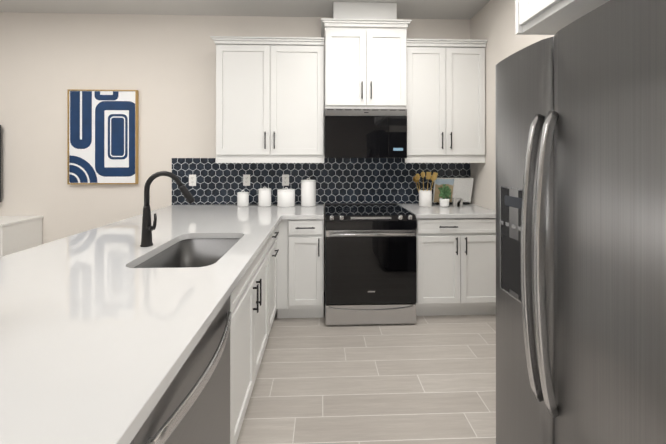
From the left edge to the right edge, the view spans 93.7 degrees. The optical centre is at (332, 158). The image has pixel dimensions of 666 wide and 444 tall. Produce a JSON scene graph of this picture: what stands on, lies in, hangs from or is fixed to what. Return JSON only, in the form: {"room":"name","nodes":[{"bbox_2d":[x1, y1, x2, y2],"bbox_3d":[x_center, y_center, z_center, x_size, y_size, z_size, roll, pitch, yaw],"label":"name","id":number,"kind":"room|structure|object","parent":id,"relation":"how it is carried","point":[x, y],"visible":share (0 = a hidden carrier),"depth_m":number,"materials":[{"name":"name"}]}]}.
{"room":"kitchen","nodes":[
{"label":"kitchen","id":0,"kind":"room"},
{"bbox_2d":[0,12,469,290],"bbox_3d":[-2.328,-0.042,3.235,7.770,2.865,0.100,0,0,-2],"label":"wall","id":1,"kind":"structure","parent":0,"point":[164,66],"depth_m":3.19,"materials":[{"name":"paint"}]},
{"bbox_2d":[0,125,0,201],"bbox_3d":[-3.989,0.053,3.092,1.360,0.774,0.066,0,0,-2],"label":"tv","id":2,"kind":"object","parent":1,"relation":"attached to","point":[0,163],"visible":0.95,"depth_m":3.11,"materials":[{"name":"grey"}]},
{"bbox_2d":[67,89,138,183],"bbox_3d":[-2.328,-0.214,3.164,0.679,0.954,0.038,0,0,-2],"label":"canvas art","id":3,"kind":"object","parent":1,"relation":"attached to","point":[102,136],"visible":1,"depth_m":3.15,"materials":[{"name":"white"}]},
{"bbox_2d":[210,36,323,162],"bbox_3d":[-0.610,-0.539,3.062,1.048,1.168,0.361,0,0,-2],"label":"upper cabinet","id":4,"kind":"object","parent":1,"relation":"attached to","point":[269,99],"visible":1,"depth_m":2.92,"materials":[{"name":"white wood"}]},
{"bbox_2d":[172,158,469,204],"bbox_3d":[-0.099,0.237,3.254,3.107,0.476,0.010,0,0,-2],"label":"backsplash","id":5,"kind":"structure","parent":1,"relation":"attached to","point":[364,180],"depth_m":3.25,"materials":[{"name":"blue tile"}]},
{"bbox_2d":[189,175,195,185],"bbox_3d":[-1.440,0.226,3.197,0.072,0.116,0.009,0,0,-2],"label":"electrical outlet","id":6,"kind":"object","parent":5,"relation":"attached to","point":[192,178],"depth_m":3.20,"materials":[{"name":"white plastic"}]},
{"bbox_2d":[243,175,249,185],"bbox_3d":[-0.890,0.226,3.216,0.072,0.116,0.009,0,0,-2],"label":"electrical outlet","id":7,"kind":"object","parent":5,"relation":"attached to","point":[246,180],"depth_m":3.21,"materials":[{"name":"white plastic"}]},
{"bbox_2d":[282,174,288,185],"bbox_3d":[-0.490,0.226,3.230,0.072,0.116,0.009,0,0,-2],"label":"electrical outlet","id":8,"kind":"object","parent":5,"relation":"attached to","point":[285,177],"depth_m":3.23,"materials":[{"name":"white plastic"}]},
{"bbox_2d":[321,2,411,108],"bbox_3d":[0.300,-0.965,3.056,0.830,1.014,0.436,0,0,-2],"label":"upper cabinet","id":9,"kind":"object","parent":1,"relation":"attached to","point":[365,55],"visible":0.96,"depth_m":2.88,"materials":[{"name":"white wood"}]},
{"bbox_2d":[325,108,406,157],"bbox_3d":[0.299,-0.229,3.070,0.758,0.454,0.404,0,0,-2],"label":"over-the-range microwave","id":10,"kind":"object","parent":9,"relation":"attached to","point":[365,133],"visible":1,"depth_m":2.87,"materials":[{"name":"black"}]},
{"bbox_2d":[405,39,487,162],"bbox_3d":[1.071,-0.538,3.119,0.776,1.168,0.361,0,0,-2],"label":"upper cabinet","id":11,"kind":"object","parent":1,"relation":"attached to","point":[445,100],"visible":0.88,"depth_m":2.98,"materials":[{"name":"white wood"}]},
{"bbox_2d":[0,0,489,19],"bbox_3d":[-2.225,-1.530,0.235,7.770,0.100,6.110,0,0,-2],"label":"ceiling","id":12,"kind":"structure","parent":0,"point":[440,9],"depth_m":3.05,"materials":[{"name":"paint"}]},
{"bbox_2d":[236,291,495,443],"bbox_3d":[-2.225,1.435,0.229,7.770,0.100,6.110,0,0,-2],"label":"floor","id":13,"kind":"structure","parent":0,"point":[427,380],"depth_m":1.92,"materials":[{"name":"beige tile"}]},
{"bbox_2d":[0,216,42,256],"bbox_3d":[-3.933,0.985,2.907,2.020,0.810,0.434,0,0,-2],"label":"media console","id":14,"kind":"object","parent":13,"relation":"on","point":[19,233],"visible":0.4,"depth_m":2.94,"materials":[{"name":"white wood"}]},
{"bbox_2d":[130,296,230,443],"bbox_3d":[-0.677,0.948,0.922,0.654,0.876,0.648,0,0,-2],"label":"dishwasher","id":15,"kind":"object","parent":13,"relation":"on","point":[192,406],"visible":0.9,"depth_m":0.93,"materials":[{"name":"grey metal"}]},
{"bbox_2d":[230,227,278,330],"bbox_3d":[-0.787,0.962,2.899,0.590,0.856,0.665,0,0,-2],"label":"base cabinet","id":16,"kind":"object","parent":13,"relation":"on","point":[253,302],"depth_m":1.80,"materials":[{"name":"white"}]},
{"bbox_2d":[0,204,287,443],"bbox_3d":[-0.983,0.490,1.248,1.200,0.035,3.957,0,0,-2],"label":"countertop","id":17,"kind":"structure","parent":16,"relation":"on","point":[100,336],"depth_m":0.93,"materials":[{"name":"white stone"}]},
{"bbox_2d":[140,171,194,246],"bbox_3d":[-0.897,0.271,1.696,0.287,0.403,0.062,0,0,-2],"label":"faucet","id":18,"kind":"object","parent":17,"relation":"on","point":[148,228],"visible":1,"depth_m":1.68,"materials":[{"name":"black metal"}]},
{"bbox_2d":[134,238,240,267],"bbox_3d":[-0.736,0.617,1.665,0.449,0.214,0.689,0,0,-2],"label":"sink","id":19,"kind":"object","parent":17,"relation":"in","point":[198,252],"visible":0.12,"depth_m":1.98,"materials":[{"name":"metal"}]},
{"bbox_2d":[237,190,248,206],"bbox_3d":[-0.896,0.396,3.108,0.114,0.159,0.114,0,0,-2],"label":"canister","id":20,"kind":"object","parent":17,"relation":"on","point":[242,199],"visible":1,"depth_m":3.06,"materials":[{"name":"white ceramic"}]},
{"bbox_2d":[258,187,270,206],"bbox_3d":[-0.680,0.379,3.116,0.129,0.194,0.129,0,0,-2],"label":"canister","id":21,"kind":"object","parent":17,"relation":"on","point":[264,197],"visible":1,"depth_m":3.06,"materials":[{"name":"white ceramic"}]},
{"bbox_2d":[277,187,294,206],"bbox_3d":[-0.468,0.383,3.123,0.178,0.186,0.178,0,0,-2],"label":"canister","id":22,"kind":"object","parent":17,"relation":"on","point":[285,196],"visible":1,"depth_m":3.05,"materials":[{"name":"white ceramic"}]},
{"bbox_2d":[276,219,323,317],"bbox_3d":[-0.289,0.952,2.920,0.401,0.877,0.655,0,0,-2],"label":"base cabinet","id":23,"kind":"object","parent":13,"relation":"on","point":[300,270],"visible":0.98,"depth_m":2.64,"materials":[{"name":"white wood"}]},
{"bbox_2d":[284,204,323,218],"bbox_3d":[-0.265,0.493,2.930,0.354,0.035,0.642,0,0,-2],"label":"countertop","id":24,"kind":"structure","parent":23,"relation":"on","point":[297,211],"depth_m":2.74,"materials":[{"name":"white stone"}]},
{"bbox_2d":[301,178,315,206],"bbox_3d":[-0.246,0.336,3.131,0.152,0.279,0.152,0,0,-2],"label":"canister","id":25,"kind":"object","parent":24,"relation":"on","point":[308,192],"visible":0.98,"depth_m":3.06,"materials":[{"name":"white ceramic"}]},
{"bbox_2d":[325,203,416,324],"bbox_3d":[0.305,0.929,2.887,0.759,0.921,0.752,0,0,-2],"label":"range","id":26,"kind":"object","parent":13,"relation":"on","point":[370,263],"visible":1,"depth_m":2.58,"materials":[{"name":"silver metal"}]},
{"bbox_2d":[416,218,495,315],"bbox_3d":[1.081,0.952,2.967,0.766,0.877,0.655,0,0,-2],"label":"base cabinet","id":27,"kind":"object","parent":13,"relation":"on","point":[456,266],"visible":0.81,"depth_m":2.68,"materials":[{"name":"white wood"}]},
{"bbox_2d":[398,203,495,217],"bbox_3d":[1.079,0.493,2.976,0.771,0.035,0.642,0,0,-2],"label":"countertop","id":28,"kind":"structure","parent":27,"relation":"on","point":[469,210],"depth_m":2.79,"materials":[{"name":"white stone"}]},
{"bbox_2d":[413,171,437,206],"bbox_3d":[0.920,0.302,3.106,0.254,0.346,0.126,0,0,-2],"label":"utensil crock","id":29,"kind":"object","parent":28,"relation":"on","point":[425,198],"visible":1,"depth_m":3.09,"materials":[{"name":"ceramic"}]},
{"bbox_2d":[438,184,450,206],"bbox_3d":[1.106,0.365,3.095,0.129,0.221,0.126,0,0,-2],"label":"plant pot","id":30,"kind":"object","parent":28,"relation":"on","point":[445,190],"visible":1,"depth_m":3.06,"materials":[{"name":"white ceramic"}]},
{"bbox_2d":[432,178,472,204],"bbox_3d":[1.226,0.336,3.195,0.400,0.276,0.090,0,0,-2],"label":"cookbook","id":31,"kind":"object","parent":28,"relation":"on","point":[460,188],"visible":0.81,"depth_m":3.18,"materials":[{"name":"white paper"}]},
{"bbox_2d":[453,198,462,206],"bbox_3d":[1.220,0.434,3.056,0.085,0.082,0.035,0,0,-2],"label":"decor","id":32,"kind":"object","parent":28,"relation":"on","point":[458,202],"visible":1,"depth_m":3.04,"materials":[{"name":"concrete"}]},
{"bbox_2d":[496,0,665,443],"bbox_3d":[1.072,0.485,0.943,0.871,1.778,0.848,0,0,-2],"label":"refrigerator","id":33,"kind":"object","parent":13,"relation":"on","point":[580,230],"visible":1,"depth_m":0.87,"materials":[{"name":"grey metal"}]},
{"bbox_2d":[470,0,553,210],"bbox_3d":[1.610,-0.048,0.314,0.100,2.865,6.010,0,0,-2],"label":"wall","id":34,"kind":"structure","parent":0,"point":[492,22],"depth_m":2.90,"materials":[{"name":"paint"}]},
{"bbox_2d":[515,0,609,34],"bbox_3d":[1.175,-0.979,0.966,0.716,0.830,0.940,0,0,-2],"label":"upper cabinet","id":35,"kind":"object","parent":34,"relation":"attached to","point":[543,17],"visible":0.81,"depth_m":1.29,"materials":[{"name":"white wood"}]}
]}

